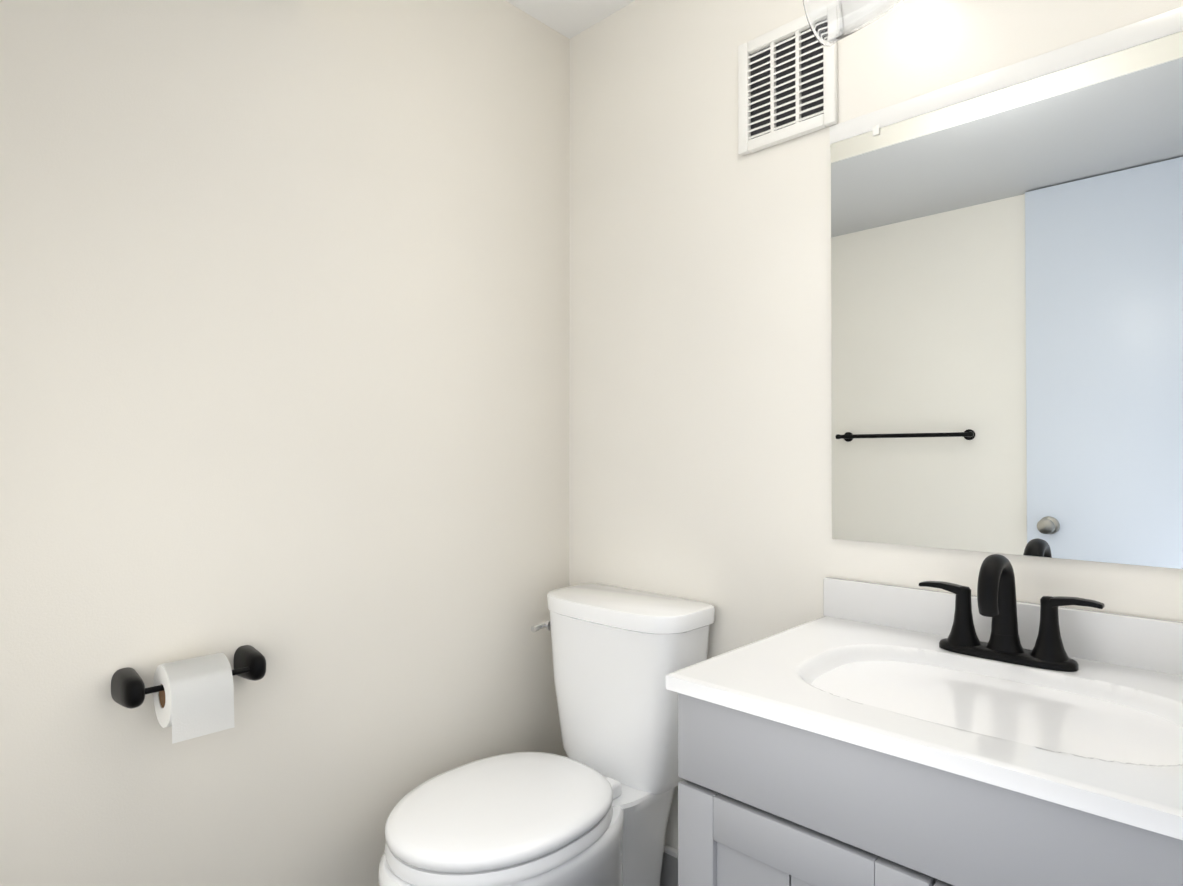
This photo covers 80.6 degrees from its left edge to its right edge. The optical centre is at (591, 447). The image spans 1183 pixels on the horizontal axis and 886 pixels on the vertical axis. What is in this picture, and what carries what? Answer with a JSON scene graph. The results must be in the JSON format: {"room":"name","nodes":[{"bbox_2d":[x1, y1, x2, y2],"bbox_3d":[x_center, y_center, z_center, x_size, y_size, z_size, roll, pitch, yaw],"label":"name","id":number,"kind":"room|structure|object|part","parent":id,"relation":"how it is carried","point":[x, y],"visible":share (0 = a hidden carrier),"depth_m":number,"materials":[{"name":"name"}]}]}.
{"room":"bathroom","nodes":[
{"label":"bathroom","id":0,"kind":"room"},
{"bbox_2d":[0,0,569,885],"bbox_3d":[-0.641,0.003,1.526,0.100,2.440,1.760,-1,-1,44],"label":"wall","id":1,"kind":"structure","parent":0,"point":[284,338],"depth_m":1.44,"materials":[{"name":"white paint"}]},
{"bbox_2d":[111,645,265,743],"bbox_3d":[-0.719,0.444,1.275,0.128,0.122,0.245,-1,-1,44],"label":"toilet paper holder","id":2,"kind":"object","parent":1,"relation":"attached to","point":[193,697],"visible":1,"depth_m":1.23,"materials":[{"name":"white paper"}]},
{"bbox_2d":[506,0,634,38],"bbox_3d":[0.002,-1.253,0.922,1.880,0.060,1.760,-1,-1,44],"label":"ceiling","id":3,"kind":"structure","parent":0,"point":[569,19],"depth_m":1.94,"materials":[{"name":"white paint"}]},
{"bbox_2d":[569,0,1182,849],"bbox_3d":[0.608,0.002,1.471,1.780,2.440,0.111,-1,-1,44],"label":"wall","id":4,"kind":"structure","parent":0,"point":[701,406],"depth_m":1.42,"materials":[{"name":"white paint"}]},
{"bbox_2d":[660,844,677,885],"bbox_3d":[0.219,1.123,1.759,0.776,0.205,0.017,-1,-1,44],"label":"baseboard","id":5,"kind":"structure","parent":4,"relation":"attached to","point":[669,874],"depth_m":1.77,"materials":[{"name":"grey"}]},
{"bbox_2d":[738,15,837,155],"bbox_3d":[0.436,-0.820,1.567,0.237,0.257,0.018,-1,-1,44],"label":"air vent grille","id":6,"kind":"object","parent":4,"relation":"attached to","point":[787,81],"visible":0.85,"depth_m":1.57,"materials":[{"name":"white"}]},
{"bbox_2d":[803,0,903,46],"bbox_3d":[0.723,-0.896,1.165,0.698,0.178,0.202,-1,-1,44],"label":"sconce","id":7,"kind":"object","parent":4,"relation":"attached to","point":[831,22],"visible":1,"depth_m":1.33,"materials":[{"name":"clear glass"}]},
{"bbox_3d":[0.786,-0.252,1.232,0.760,0.885,0.010,-1,-1,44],"label":"mirror","id":8,"kind":"part","parent":4,"relation":"part of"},
{"bbox_3d":[0.002,1.247,0.898,1.880,0.060,1.760,-1,-1,44],"label":"floor","id":9,"kind":"structure","parent":0,"visible":0},
{"bbox_2d":[378,584,714,885],"bbox_3d":[-0.115,0.800,1.562,0.459,0.846,0.770,-1,-1,44],"label":"toilet","id":10,"kind":"object","parent":9,"relation":"on","point":[593,808],"visible":0.98,"depth_m":1.58,"materials":[{"name":"white ceramic"}]},
{"bbox_2d":[666,577,1182,885],"bbox_3d":[0.589,0.745,1.024,0.770,0.946,0.564,-1,-1,44],"label":"bathroom vanity","id":11,"kind":"object","parent":9,"relation":"on","point":[860,733],"visible":1,"depth_m":0.96,"materials":[{"name":"grey paint"}]},
{"bbox_2d":[919,554,1104,671],"bbox_3d":[0.669,0.263,1.147,0.272,0.178,0.147,-1,-1,44],"label":"faucet","id":12,"kind":"object","parent":11,"relation":"on","point":[996,594],"visible":1,"depth_m":1.15,"materials":[{"name":"black metal"}]}
]}

